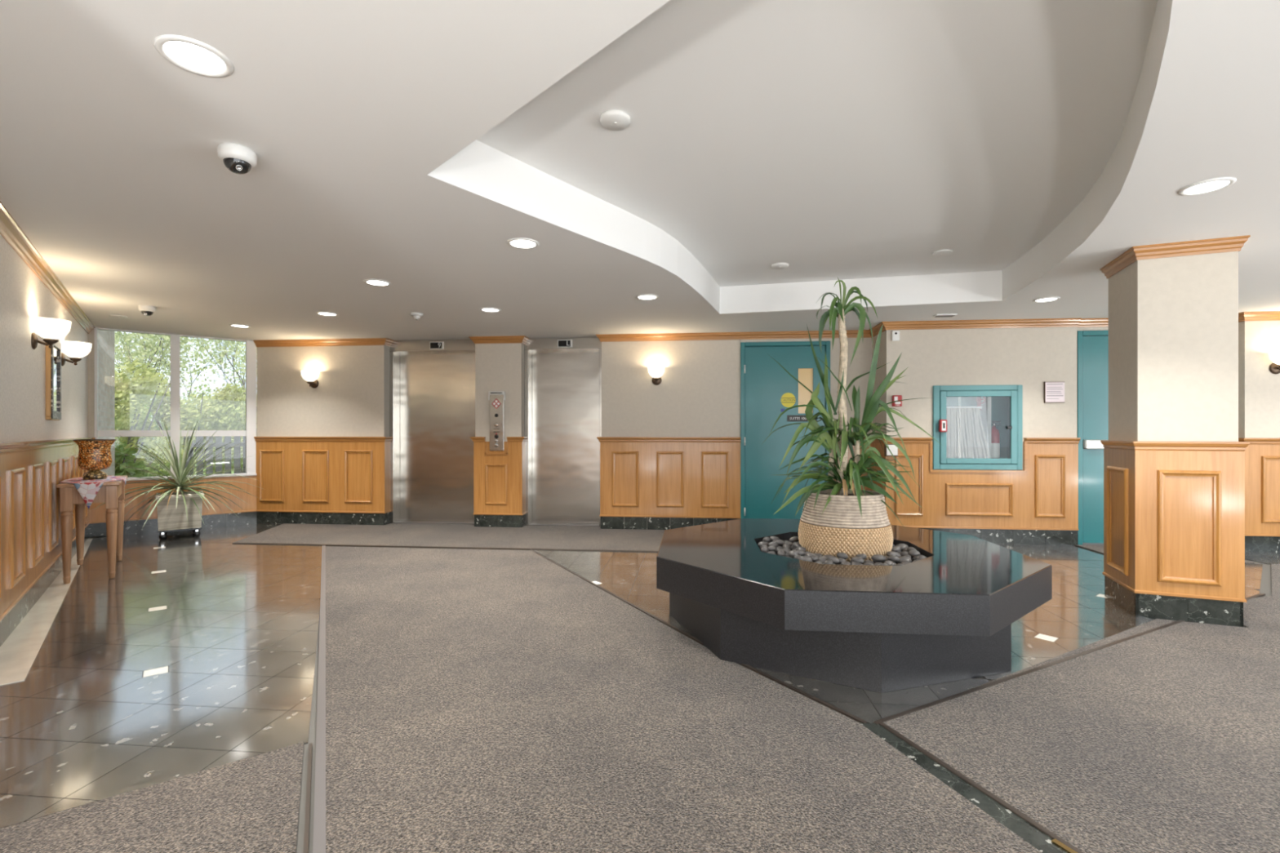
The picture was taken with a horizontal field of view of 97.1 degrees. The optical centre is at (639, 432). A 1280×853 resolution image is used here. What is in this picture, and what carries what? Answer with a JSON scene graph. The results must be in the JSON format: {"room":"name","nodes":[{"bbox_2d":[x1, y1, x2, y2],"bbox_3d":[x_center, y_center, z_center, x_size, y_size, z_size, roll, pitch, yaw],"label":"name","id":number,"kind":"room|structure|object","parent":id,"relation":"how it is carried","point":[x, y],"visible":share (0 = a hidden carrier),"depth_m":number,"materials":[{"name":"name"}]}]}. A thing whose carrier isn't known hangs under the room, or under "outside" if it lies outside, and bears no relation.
{"room":"elevator lobby","nodes":[
{"label":"elevator lobby","id":0,"kind":"room"},
{"bbox_2d":[0,201,95,621],"bbox_3d":[-3.933,0.000,3.530,0.182,2.400,7.447,0,0,-39],"label":"wall","id":1,"kind":"structure","parent":0,"point":[37,453],"depth_m":3.79,"materials":[{"name":"paint"}]},
{"bbox_2d":[0,525,88,646],"bbox_3d":[-3.906,1.117,3.552,0.012,0.165,7.445,0,0,-39],"label":"baseboard","id":2,"kind":"structure","parent":1,"relation":"attached to","point":[9,623],"depth_m":3.81,"materials":[{"name":"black stone"}]},
{"bbox_2d":[31,317,71,349],"bbox_3d":[-4.159,-0.682,3.986,0.208,0.215,0.208,0,0,-39],"label":"wall sconce","id":3,"kind":"object","parent":1,"relation":"attached to","point":[50,329],"visible":0.98,"depth_m":3.94,"materials":[{"name":"white glass"}]},
{"bbox_2d":[45,341,61,420],"bbox_3d":[-4.673,-0.420,4.502,0.038,0.650,0.456,0,0,-39],"label":"wall mirror","id":4,"kind":"object","parent":1,"relation":"attached to","point":[53,356],"visible":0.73,"depth_m":4.38,"materials":[{"name":"brown wood"}]},
{"bbox_2d":[60,340,92,366],"bbox_3d":[-4.985,-0.682,4.989,0.208,0.215,0.208,0,0,-39],"label":"wall sconce","id":5,"kind":"object","parent":1,"relation":"attached to","point":[74,349],"visible":0.94,"depth_m":4.94,"materials":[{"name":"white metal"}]},
{"bbox_2d":[87,329,256,524],"bbox_3d":[-5.684,0.000,6.957,1.599,2.400,0.170,0,0,-39],"label":"wall","id":6,"kind":"structure","parent":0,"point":[97,515],"depth_m":6.79,"materials":[{"name":"brown wood"}]},
{"bbox_2d":[88,511,256,537],"bbox_3d":[-5.658,1.117,6.925,1.597,0.165,0.012,0,0,-39],"label":"baseboard","id":7,"kind":"structure","parent":6,"relation":"attached to","point":[95,530],"depth_m":6.79,"materials":[{"name":"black stone"}]},
{"bbox_2d":[93,327,256,480],"bbox_3d":[-5.664,-0.315,6.970,1.540,1.770,0.135,0,0,-39],"label":"window","id":8,"kind":"structure","parent":6,"relation":"attached to","point":[250,433],"depth_m":6.95,"materials":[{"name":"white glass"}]},
{"bbox_2d":[253,337,394,513],"bbox_3d":[-4.135,0.000,7.385,1.822,2.400,0.192,0,0,6],"label":"wall","id":9,"kind":"structure","parent":0,"point":[326,447],"depth_m":7.34,"materials":[{"name":"paint"}]},
{"bbox_2d":[300,370,319,388],"bbox_3d":[-4.247,-0.677,7.273,0.208,0.215,0.208,0,0,6],"label":"wall sconce","id":10,"kind":"object","parent":9,"relation":"attached to","point":[310,376],"visible":1,"depth_m":7.23,"materials":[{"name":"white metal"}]},
{"bbox_2d":[256,511,390,524],"bbox_3d":[-4.157,1.117,7.411,1.771,0.165,0.141,0,0,6],"label":"baseboard","id":11,"kind":"structure","parent":9,"relation":"attached to","point":[274,517],"depth_m":7.34,"materials":[{"name":"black stone"}]},
{"bbox_2d":[389,339,475,524],"bbox_3d":[-2.667,0.000,7.439,1.215,2.400,0.221,0,0,6],"label":"elevator","id":12,"kind":"object","parent":9,"relation":"attached to","point":[432,382],"visible":0.83,"depth_m":7.51,"materials":[{"name":"silver metal"}]},
{"bbox_2d":[468,335,528,515],"bbox_3d":[-1.784,0.000,7.158,0.719,2.400,0.192,0,0,6],"label":"wall pier","id":13,"kind":"object","parent":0,"point":[499,476],"visible":0.98,"depth_m":7.11,"materials":[{"name":"beige wood"}]},
{"bbox_2d":[488,391,505,450],"bbox_3d":[-1.802,-0.139,7.101,0.212,0.747,0.048,0,0,6],"label":"control panel","id":14,"kind":"object","parent":13,"relation":"attached to","point":[496,398],"visible":1,"depth_m":7.09,"materials":[{"name":"silver metal"}]},
{"bbox_2d":[488,391,505,400],"bbox_3d":[-1.801,-0.456,7.105,0.212,0.112,0.040,0,0,6],"label":"sign","id":15,"kind":"object","parent":14,"relation":"attached to","point":[492,395],"depth_m":7.09,"materials":[{"name":"metal"}]},
{"bbox_2d":[474,514,524,527],"bbox_3d":[-1.782,1.117,7.182,0.619,0.165,0.141,0,0,6],"label":"baseboard","id":16,"kind":"object","parent":13,"relation":"attached to","point":[492,521],"visible":0.95,"depth_m":7.11,"materials":[{"name":"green stone"}]},
{"bbox_2d":[0,0,1279,340],"bbox_3d":[1.226,-1.331,2.142,15.970,0.288,10.900,0,0,6],"label":"ceiling","id":17,"kind":"structure","parent":0,"point":[404,144],"depth_m":2.77,"materials":[{"name":"paint"}]},
{"bbox_2d":[137,305,155,315],"bbox_3d":[-4.708,-1.154,5.396,0.129,0.092,0.129,0,0,-24],"label":"dome camera","id":18,"kind":"object","parent":17,"relation":"attached to","point":[147,310],"visible":1,"depth_m":5.36,"materials":[{"name":"white plastic"}]},
{"bbox_2d":[153,34,234,77],"bbox_3d":[-1.422,-1.196,1.807,0.204,0.008,0.204,0,0,6],"label":"recessed light","id":19,"kind":"object","parent":17,"relation":"in","point":[190,55],"visible":1,"depth_m":1.79,"materials":[{"name":"white plastic"}]},
{"bbox_2d":[217,142,257,174],"bbox_3d":[-1.715,-1.150,2.406,0.140,0.100,0.140,0,0,-44],"label":"dome camera","id":20,"kind":"object","parent":17,"relation":"attached to","point":[239,159],"visible":1,"depth_m":2.37,"materials":[{"name":"white plastic"}]},
{"bbox_2d":[229,324,250,328],"bbox_3d":[-4.511,-1.196,6.370,0.204,0.008,0.204,0,0,6],"label":"recessed light","id":21,"kind":"object","parent":17,"relation":"in","point":[231,325],"visible":1,"depth_m":6.37,"materials":[{"name":"white plastic"}]},
{"bbox_2d":[315,311,338,315],"bbox_3d":[-3.170,-1.196,5.724,0.204,0.008,0.204,0,0,6],"label":"recessed light","id":22,"kind":"object","parent":17,"relation":"in","point":[324,313],"visible":1,"depth_m":5.71,"materials":[{"name":"white plastic"}]},
{"bbox_2d":[363,279,391,286],"bbox_3d":[-2.104,-1.196,4.531,0.204,0.008,0.204,0,0,6],"label":"recessed light","id":23,"kind":"object","parent":17,"relation":"in","point":[378,282],"visible":1,"depth_m":4.52,"materials":[{"name":"white plastic"}]},
{"bbox_2d":[410,312,422,319],"bbox_3d":[-2.263,-1.167,5.724,0.120,0.066,0.120,0,0,6],"label":"smoke detector","id":24,"kind":"object","parent":17,"relation":"attached to","point":[416,316],"visible":1,"depth_m":5.69,"materials":[{"name":"white plastic"}]},
{"bbox_2d":[480,307,501,312],"bbox_3d":[-1.467,-1.196,5.537,0.204,0.008,0.204,0,0,6],"label":"recessed light","id":25,"kind":"object","parent":17,"relation":"in","point":[484,309],"visible":1,"depth_m":5.52,"materials":[{"name":"white plastic"}]},
{"bbox_2d":[506,237,539,248],"bbox_3d":[-0.742,-1.196,3.590,0.204,0.008,0.204,0,0,6],"label":"recessed light","id":26,"kind":"object","parent":17,"relation":"in","point":[517,242],"visible":1,"depth_m":3.58,"materials":[{"name":"white plastic"}]},
{"bbox_2d":[600,109,630,130],"bbox_3d":[-0.116,-1.462,2.654,0.144,0.025,0.144,0,0,6],"label":"smoke detector","id":27,"kind":"object","parent":17,"relation":"attached to","point":[613,119],"depth_m":2.63,"materials":[{"name":"white plastic"}]},
{"bbox_2d":[635,293,658,300],"bbox_3d":[0.064,-1.196,5.013,0.204,0.008,0.204,0,0,6],"label":"recessed light","id":28,"kind":"object","parent":17,"relation":"in","point":[645,296],"visible":1,"depth_m":4.99,"materials":[{"name":"white plastic"}]},
{"bbox_2d":[771,262,788,269],"bbox_3d":[1.237,-1.464,4.989,0.150,0.021,0.150,0,0,6],"label":"smoke detector","id":29,"kind":"object","parent":17,"relation":"attached to","point":[778,265],"depth_m":4.97,"materials":[{"name":"white plastic"}]},
{"bbox_2d":[932,249,952,256],"bbox_3d":[2.481,-1.468,4.633,0.150,0.015,0.150,0,0,6],"label":"smoke detector","id":30,"kind":"object","parent":17,"relation":"attached to","point":[941,252],"depth_m":4.61,"materials":[{"name":"white plastic"}]},
{"bbox_2d":[933,313,957,317],"bbox_3d":[3.118,-1.192,5.778,0.200,0.017,0.100,0,0,6],"label":"ceiling speaker","id":31,"kind":"object","parent":17,"relation":"attached to","point":[948,315],"visible":1,"depth_m":5.75,"materials":[{"name":"white plastic"}]},
{"bbox_2d":[934,315,955,317],"bbox_3d":[3.118,-1.185,5.778,0.170,0.004,0.080,0,0,6],"label":"grille","id":32,"kind":"object","parent":31,"relation":"attached to","point":[935,316],"depth_m":5.77,"materials":[{"name":"grey metal"}]},
{"bbox_2d":[1032,296,1060,302],"bbox_3d":[3.672,-1.196,5.103,0.204,0.008,0.204,0,0,6],"label":"recessed light","id":33,"kind":"object","parent":17,"relation":"in","point":[1052,298],"visible":1,"depth_m":5.08,"materials":[{"name":"white plastic"}]},
{"bbox_2d":[1177,177,1236,195],"bbox_3d":[2.767,-1.196,2.759,0.204,0.008,0.204,0,0,6],"label":"recessed light","id":34,"kind":"object","parent":17,"relation":"in","point":[1211,185],"visible":1,"depth_m":2.75,"materials":[{"name":"white plastic"}]},
{"bbox_2d":[0,523,1279,852],"bbox_3d":[1.107,1.258,2.104,16.200,0.124,10.800,0,0,6],"label":"floor","id":35,"kind":"structure","parent":0,"point":[199,653],"depth_m":3.03,"materials":[{"name":"tile"}]},
{"bbox_2d":[55,475,127,583],"bbox_3d":[-4.694,0.805,4.867,0.370,0.790,0.940,0,0,-39],"label":"console table","id":36,"kind":"object","parent":35,"relation":"on","point":[113,493],"visible":0.96,"depth_m":4.61,"materials":[{"name":"brown wood"}]},
{"bbox_2d":[59,475,126,508],"bbox_3d":[-4.694,0.508,4.866,0.395,0.209,0.970,0,0,-40],"label":"table cloth","id":37,"kind":"object","parent":36,"relation":"on","point":[88,490],"visible":0.76,"depth_m":4.51,"materials":[{"name":"fabric"}]},
{"bbox_2d":[72,439,116,479],"bbox_3d":[-4.685,0.233,4.856,0.276,0.341,0.276,0,0,6],"label":"mosaic vase","id":38,"kind":"object","parent":37,"relation":"on","point":[95,455],"visible":1,"depth_m":4.79,"materials":[{"name":"glass"}]},
{"bbox_2d":[0,742,303,852],"bbox_3d":[-1.085,1.200,-1.134,2.843,0.011,6.001,0,0,-29],"label":"carpet","id":39,"kind":"object","parent":35,"relation":"on","point":[251,804],"visible":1,"depth_m":1.75,"materials":[{"name":"carpet"}]},
{"bbox_2d":[155,490,204,539],"bbox_3d":[-5.301,0.952,6.508,0.430,0.493,0.430,0,0,-39],"label":"square planter","id":40,"kind":"object","parent":35,"relation":"on","point":[174,518],"visible":0.94,"depth_m":6.36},
{"bbox_2d":[93,417,265,525],"bbox_3d":[-5.110,0.471,6.373,1.564,1.290,1.251,0,0,-40],"label":"yucca","id":41,"kind":"object","parent":40,"relation":"in","point":[180,474],"visible":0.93,"depth_m":6.45,"materials":[{"name":"plant"}]},
{"bbox_2d":[303,742,312,852],"bbox_3d":[0.180,1.197,-0.414,0.012,0.014,5.901,0,0,-29],"label":"trim","id":42,"kind":"structure","parent":35,"relation":"on","point":[310,744],"depth_m":1.81,"materials":[{"name":"metal"}]},
{"bbox_2d":[312,545,325,852],"bbox_3d":[-0.831,1.198,1.461,0.032,0.012,10.269,0,0,-29],"label":"trim","id":43,"kind":"structure","parent":35,"relation":"on","point":[319,820],"depth_m":2.20,"materials":[{"name":"grey metal"}]},
{"bbox_2d":[232,542,657,552],"bbox_3d":[-0.977,1.198,5.765,6.850,0.012,0.030,0,0,6],"label":"trim","id":44,"kind":"structure","parent":35,"relation":"on","point":[356,545],"depth_m":5.85,"materials":[{"name":"metal"}]},
{"bbox_2d":[233,523,665,551],"bbox_3d":[-1.096,1.200,6.563,7.240,0.011,1.545,0,0,6],"label":"carpet","id":45,"kind":"object","parent":35,"relation":"on","point":[565,537],"visible":0.56,"depth_m":6.45,"materials":[{"name":"carpet"}]},
{"bbox_2d":[529,549,703,645],"bbox_3d":[-0.324,1.198,4.374,0.018,0.012,3.141,0,0,-30],"label":"trim","id":46,"kind":"structure","parent":35,"relation":"on","point":[676,628],"depth_m":3.84,"materials":[{"name":"stone"}]},
{"bbox_2d":[325,546,1042,852],"bbox_3d":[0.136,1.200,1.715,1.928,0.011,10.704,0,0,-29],"label":"carpet","id":47,"kind":"object","parent":35,"relation":"on","point":[477,700],"visible":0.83,"depth_m":2.22,"materials":[{"name":"carpet"}]},
{"bbox_2d":[740,663,866,723],"bbox_3d":[0.695,1.198,2.668,0.018,0.012,0.834,0,0,-34],"label":"trim","id":48,"kind":"structure","parent":35,"relation":"on","point":[778,681],"depth_m":2.57,"materials":[{"name":"metal"}]},
{"bbox_2d":[656,518,1052,693],"bbox_3d":[1.209,0.960,3.613,2.150,0.480,2.150,0,0,6],"label":"bench","id":49,"kind":"object","parent":35,"relation":"on","point":[947,615],"visible":0.86,"depth_m":2.77,"materials":[{"name":"black stone"}]},
{"bbox_2d":[757,541,768,547],"bbox_3d":[0.827,0.755,3.772,0.086,0.050,0.080,0,0,13],"label":"pebble","id":50,"kind":"object","parent":49,"relation":"on","point":[762,543],"visible":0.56,"depth_m":3.75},
{"bbox_2d":[774,539,785,546],"bbox_3d":[0.925,0.732,3.730,0.068,0.044,0.073,0,0,-24],"label":"pebble","id":51,"kind":"object","parent":49,"relation":"on","point":[780,542],"visible":0.75,"depth_m":3.70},
{"bbox_2d":[788,550,798,558],"bbox_3d":[0.913,0.730,3.370,0.053,0.049,0.077,0,0,-3],"label":"pebble","id":52,"kind":"object","parent":49,"relation":"on","point":[791,553],"visible":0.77,"depth_m":3.35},
{"bbox_2d":[796,555,812,561],"bbox_3d":[0.938,0.731,3.221,0.087,0.050,0.054,0,0,25],"label":"pebble","id":53,"kind":"object","parent":49,"relation":"on","point":[807,558],"visible":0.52,"depth_m":3.20,"materials":[{"name":"stone"}]},
{"bbox_2d":[826,555,839,563],"bbox_3d":[1.107,0.732,3.238,0.073,0.040,0.046,0,0,42],"label":"pebble","id":54,"kind":"object","parent":49,"relation":"on","point":[834,559],"visible":0.79,"depth_m":3.22,"materials":[{"name":"stone"}]},
{"bbox_2d":[836,552,848,559],"bbox_3d":[1.197,0.734,3.344,0.065,0.040,0.044,0,0,39],"label":"pebble","id":55,"kind":"object","parent":49,"relation":"on","point":[840,555],"visible":0.89,"depth_m":3.33,"materials":[{"name":"stone"}]},
{"bbox_2d":[797,488,893,562],"bbox_3d":[1.309,0.582,3.619,0.572,0.398,0.572,0,0,20],"label":"woven pot","id":56,"kind":"object","parent":49,"relation":"on","point":[841,527],"visible":0.83,"depth_m":3.40,"materials":[{"name":"wicker"}]},
{"bbox_2d":[763,278,943,528],"bbox_3d":[1.341,-0.211,3.624,1.006,1.588,0.870,0,0,36],"label":"dracaena plant","id":57,"kind":"object","parent":56,"relation":"in","point":[847,477],"visible":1,"depth_m":3.57,"materials":[{"name":"green plant"}]},
{"bbox_2d":[851,556,864,564],"bbox_3d":[1.246,0.732,3.225,0.068,0.038,0.067,0,0,-9],"label":"pebble","id":58,"kind":"object","parent":49,"relation":"on","point":[855,559],"visible":0.9,"depth_m":3.20,"materials":[{"name":"stone"}]},
{"bbox_2d":[854,553,866,559],"bbox_3d":[1.295,0.735,3.312,0.068,0.044,0.043,0,0,-1],"label":"pebble","id":59,"kind":"object","parent":49,"relation":"on","point":[863,556],"visible":0.59,"depth_m":3.30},
{"bbox_2d":[871,554,885,562],"bbox_3d":[1.380,0.729,3.263,0.077,0.046,0.076,0,0,45],"label":"pebble","id":60,"kind":"object","parent":49,"relation":"on","point":[876,557],"visible":1,"depth_m":3.24,"materials":[{"name":"stone"}]},
{"bbox_2d":[886,551,897,556],"bbox_3d":[1.510,0.733,3.383,0.065,0.037,0.066,0,0,20],"label":"pebble","id":61,"kind":"object","parent":49,"relation":"on","point":[891,553],"visible":0.75,"depth_m":3.36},
{"bbox_2d":[887,555,900,562],"bbox_3d":[1.465,0.732,3.262,0.067,0.040,0.066,0,0,29],"label":"pebble","id":62,"kind":"object","parent":49,"relation":"on","point":[894,558],"visible":0.91,"depth_m":3.24,"materials":[{"name":"stone"}]},
{"bbox_2d":[895,543,908,551],"bbox_3d":[1.711,0.755,3.693,0.081,0.051,0.088,0,0,38],"label":"pebble","id":63,"kind":"object","parent":49,"relation":"on","point":[902,546],"visible":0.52,"depth_m":3.67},
{"bbox_2d":[897,555,911,563],"bbox_3d":[1.548,0.754,3.312,0.079,0.049,0.080,0,0,-23],"label":"pebble","id":64,"kind":"object","parent":49,"relation":"on","point":[904,557],"visible":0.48,"depth_m":3.29,"materials":[{"name":"stone"}]},
{"bbox_2d":[908,550,920,556],"bbox_3d":[1.657,0.734,3.413,0.069,0.040,0.064,0,0,28],"label":"pebble","id":65,"kind":"object","parent":49,"relation":"on","point":[912,553],"visible":0.89,"depth_m":3.39,"materials":[{"name":"stone"}]},
{"bbox_2d":[859,722,1067,852],"bbox_3d":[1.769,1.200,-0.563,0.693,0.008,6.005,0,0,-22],"label":"trim","id":66,"kind":"structure","parent":35,"relation":"on","point":[1026,831],"depth_m":1.85,"materials":[{"name":"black stone"}]},
{"bbox_2d":[879,722,1077,850],"bbox_3d":[1.116,1.198,1.963,0.020,0.012,0.750,0,0,-20],"label":"trim","id":67,"kind":"structure","parent":35,"relation":"on","point":[1033,823],"depth_m":1.88,"materials":[{"name":"metal"}]},
{"bbox_2d":[1051,838,1077,852],"bbox_3d":[1.361,1.198,1.275,0.018,0.013,0.812,0,0,-22],"label":"trim","id":68,"kind":"structure","parent":35,"relation":"on","point":[1060,844],"depth_m":1.62,"materials":[{"name":"gold metal"}]},
{"bbox_2d":[873,592,1265,724],"bbox_3d":[2.789,1.198,3.248,4.092,0.012,0.020,0,0,-27],"label":"trim","id":69,"kind":"structure","parent":35,"relation":"on","point":[917,708],"depth_m":2.78,"materials":[{"name":"metal"}]},
{"bbox_2d":[884,564,1279,852],"bbox_3d":[4.703,1.200,1.054,7.640,0.011,8.800,0,0,6],"label":"carpet","id":70,"kind":"object","parent":35,"relation":"on","point":[1166,740],"visible":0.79,"depth_m":2.22,"materials":[{"name":"carpet"}]},
{"bbox_2d":[1075,544,1254,564],"bbox_3d":[5.118,1.200,5.577,1.080,0.011,0.725,0,0,6],"label":"carpet","id":71,"kind":"object","parent":35,"relation":"on","point":[1097,548],"visible":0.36,"depth_m":5.81,"materials":[{"name":"carpet"}]},
{"bbox_2d":[1100,235,1250,626],"bbox_3d":[3.552,0.000,3.799,0.577,2.400,0.550,0,0,22],"label":"pillar","id":72,"kind":"structure","parent":35,"relation":"on","point":[1174,456],"depth_m":3.60,"materials":[{"name":"paint"}]},
{"bbox_2d":[595,330,831,525],"bbox_3d":[0.915,0.000,6.933,2.907,2.400,0.262,0,0,6],"label":"wall","id":73,"kind":"structure","parent":0,"point":[671,448],"depth_m":6.90,"materials":[{"name":"paint"}]},
{"bbox_2d":[524,337,601,526],"bbox_3d":[-0.962,0.000,7.275,1.020,2.400,0.221,0,0,6],"label":"elevator","id":74,"kind":"object","parent":73,"relation":"attached to","point":[562,376],"visible":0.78,"depth_m":7.34,"materials":[{"name":"silver metal"}]},
{"bbox_2d":[647,365,664,385],"bbox_3d":[0.197,-0.682,6.845,0.208,0.215,0.208,0,0,6],"label":"wall sconce","id":75,"kind":"object","parent":73,"relation":"attached to","point":[655,371],"visible":1,"depth_m":6.79,"materials":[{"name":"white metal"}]},
{"bbox_2d":[600,516,740,529],"bbox_3d":[0.369,1.117,6.975,1.711,0.165,0.141,0,0,6],"label":"baseboard","id":76,"kind":"structure","parent":73,"relation":"attached to","point":[606,522],"depth_m":6.93,"materials":[{"name":"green stone"}]},
{"bbox_2d":[740,341,830,519],"bbox_3d":[1.744,0.058,6.819,1.055,2.285,0.131,0,0,6],"label":"door","id":77,"kind":"structure","parent":73,"relation":"in","point":[767,389],"depth_m":6.81,"materials":[{"name":"teal paint"}]},
{"bbox_2d":[830,318,1108,530],"bbox_3d":[4.032,0.000,6.342,3.590,2.400,0.682,0,0,6],"label":"wall","id":78,"kind":"structure","parent":0,"point":[1043,495],"depth_m":6.09,"materials":[{"name":"beige paint"}]},
{"bbox_2d":[884,444,897,456],"bbox_3d":[2.732,0.197,6.143,0.130,0.130,0.056,0,0,6],"label":"card reader","id":79,"kind":"object","parent":78,"relation":"attached to","point":[894,450],"visible":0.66,"depth_m":6.12,"materials":[{"name":"white plastic"}]},
{"bbox_2d":[891,330,899,341],"bbox_3d":[2.789,-1.050,6.162,0.080,0.110,0.038,0,0,6],"label":"wall sensor","id":80,"kind":"object","parent":78,"relation":"attached to","point":[895,334],"visible":1,"depth_m":6.15,"materials":[{"name":"white plastic"}]},
{"bbox_2d":[892,395,902,406],"bbox_3d":[2.801,-0.340,6.152,0.094,0.120,0.055,0,0,6],"label":"fire alarm","id":81,"kind":"object","parent":78,"relation":"attached to","point":[895,397],"visible":0.95,"depth_m":6.13,"materials":[{"name":"red plastic"}]},
{"bbox_2d":[932,384,1022,470],"bbox_3d":[3.644,-0.050,6.172,0.913,0.910,0.304,0,0,6],"label":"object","id":82,"kind":"object","parent":78,"relation":"attached to","point":[1002,403],"visible":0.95,"depth_m":6.10,"materials":[{"name":"teal paint"}]},
{"bbox_2d":[946,396,989,457],"bbox_3d":[3.564,-0.053,6.184,0.451,0.733,0.103,0,0,6],"label":"fire hose","id":83,"kind":"object","parent":82,"relation":"in","point":[965,433],"visible":0.9,"depth_m":6.15,"materials":[{"name":"white fabric"}]},
{"bbox_2d":[991,421,1000,458],"bbox_3d":[3.876,0.130,6.187,0.108,0.500,0.108,0,0,-40],"label":"fire extinguisher","id":84,"kind":"object","parent":82,"relation":"in","point":[995,435],"visible":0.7,"depth_m":6.14,"materials":[{"name":"red metal"}]},
{"bbox_2d":[920,528,1077,545],"bbox_3d":[3.456,1.117,6.362,2.438,0.165,0.512,0,0,6],"label":"baseboard","id":85,"kind":"structure","parent":78,"relation":"attached to","point":[993,535],"depth_m":6.04,"materials":[{"name":"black stone"}]},
{"bbox_2d":[1044,381,1064,402],"bbox_3d":[4.412,-0.425,6.015,0.200,0.224,0.019,0,0,6],"label":"plaque","id":86,"kind":"object","parent":78,"relation":"attached to","point":[1054,392],"visible":1,"depth_m":6.01,"materials":[{"name":"paper"}]},
{"bbox_2d":[1077,330,1108,545],"bbox_3d":[5.173,0.062,5.992,1.050,2.275,0.140,0,0,6],"label":"door","id":87,"kind":"structure","parent":78,"relation":"in","point":[1092,345],"depth_m":6.01,"materials":[{"name":"teal paint"}]},
{"bbox_2d":[1238,311,1279,536],"bbox_3d":[7.355,0.000,5.700,3.350,2.400,0.382,0,0,6],"label":"wall","id":88,"kind":"structure","parent":0,"point":[1259,332],"depth_m":5.67,"materials":[{"name":"paint"}]},
{"bbox_2d":[1244,535,1279,551],"bbox_3d":[7.352,1.117,5.665,3.348,0.165,0.212,0,0,6],"label":"baseboard","id":89,"kind":"structure","parent":88,"relation":"attached to","point":[1252,544],"depth_m":5.67,"materials":[{"name":"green stone"}]},
{"bbox_2d":[1268,351,1279,373],"bbox_3d":[6.364,-0.688,5.577,0.208,0.215,0.208,0,0,6],"label":"wall sconce","id":90,"kind":"object","parent":88,"relation":"attached to","point":[1274,357],"visible":1,"depth_m":5.62,"materials":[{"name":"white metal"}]},
{"label":"outside","id":91,"kind":"structure","parent":0,"visible":0},
{"bbox_2d":[181,457,243,475],"bbox_3d":[3.356,1.600,34.839,160.000,0.100,110.000,0,0,6],"label":"ground","id":92,"kind":"structure","parent":91,"point":[204,469],"depth_m":22.75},
{"bbox_2d":[97,329,115,475],"bbox_3d":[-8.078,-0.425,7.855,0.888,3.950,4.100,0,0,-39],"label":"wall","id":93,"kind":"structure","parent":92,"relation":"on","point":[106,339],"depth_m":8.65,"materials":[{"name":"paint"}]},
{"bbox_2d":[115,437,170,477],"bbox_3d":[-10.190,0.834,10.951,2.010,1.562,1.972,0,0,6],"label":"shrub","id":94,"kind":"object","parent":92,"relation":"on","point":[119,471],"visible":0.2,"depth_m":10.73,"materials":[{"name":"green plant"}]},
{"bbox_2d":[115,375,188,458],"bbox_3d":[-20.001,-0.287,22.422,5.011,3.685,5.253,0,0,6],"label":"shrub","id":95,"kind":"object","parent":92,"relation":"on","point":[184,393],"visible":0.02,"depth_m":21.64,"materials":[{"name":"green plant"}]},
{"bbox_2d":[115,359,204,474],"bbox_3d":[-11.013,0.015,11.758,2.713,3.089,2.653,0,0,6],"label":"shrub","id":96,"kind":"object","parent":92,"relation":"on","point":[128,393],"visible":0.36,"depth_m":11.42,"materials":[{"name":"green plant"}]},
{"bbox_2d":[115,331,213,394],"bbox_3d":[-21.767,-2.668,24.412,7.218,8.472,6.760,0,0,6],"label":"tree","id":97,"kind":"object","parent":92,"relation":"on","point":[119,349],"visible":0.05,"depth_m":24.45,"materials":[{"name":"green plant"}]},
{"bbox_2d":[115,382,245,468],"bbox_3d":[-10.981,0.160,13.550,2.810,2.801,2.275,0,0,-6],"label":"shrub","id":98,"kind":"object","parent":92,"relation":"on","point":[206,416],"visible":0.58,"depth_m":13.56,"materials":[{"name":"green plant"}]},
{"bbox_2d":[115,331,245,420],"bbox_3d":[-12.067,-1.506,13.978,3.474,6.124,3.795,0,0,30],"label":"tree","id":99,"kind":"object","parent":92,"relation":"on","point":[155,348],"visible":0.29,"depth_m":13.99,"materials":[{"name":"green plant"}]},
{"bbox_2d":[115,332,257,448],"bbox_3d":[-13.488,-1.361,16.910,5.168,5.833,5.660,0,0,-39],"label":"tree","id":100,"kind":"object","parent":92,"relation":"on","point":[167,371],"visible":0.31,"depth_m":16.82,"materials":[{"name":"green plant"}]},
{"bbox_2d":[154,384,245,465],"bbox_3d":[-17.240,-0.231,24.944,5.494,3.714,4.879,0,0,-7],"label":"shrub","id":101,"kind":"object","parent":92,"relation":"on","point":[209,390],"visible":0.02,"depth_m":23.55,"materials":[{"name":"green plant"}]},
{"bbox_2d":[144,335,257,431],"bbox_3d":[-10.736,-1.388,14.892,4.437,5.892,4.221,0,0,30],"label":"tree","id":102,"kind":"object","parent":92,"relation":"on","point":[220,355],"visible":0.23,"depth_m":14.16,"materials":[{"name":"green plant"}]},
{"bbox_2d":[183,431,257,475],"bbox_3d":[-6.816,0.775,9.857,1.780,1.550,0.142,0,0,-39],"label":"fence","id":103,"kind":"object","parent":92,"relation":"on","point":[218,444],"visible":0.02,"depth_m":9.62,"materials":[{"name":"metal"}]},
{"bbox_2d":[193,337,257,389],"bbox_3d":[-20.625,-3.444,30.131,5.562,9.997,7.132,0,0,45],"label":"tree","id":104,"kind":"object","parent":92,"relation":"on","point":[236,344],"visible":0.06,"depth_m":29.53,"materials":[{"name":"green plant"}]},
{"bbox_2d":[194,392,257,474],"bbox_3d":[-10.813,0.252,15.376,2.476,2.618,2.328,0,0,39],"label":"shrub","id":105,"kind":"object","parent":92,"relation":"on","point":[241,419],"visible":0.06,"depth_m":14.63,"materials":[{"name":"green plant"}]},
{"bbox_2d":[207,341,257,387],"bbox_3d":[-14.541,-1.638,22.626,5.006,6.400,4.901,0,0,-5],"label":"tree","id":106,"kind":"object","parent":92,"relation":"on","point":[243,356],"visible":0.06,"depth_m":21.73,"materials":[{"name":"green plant"}]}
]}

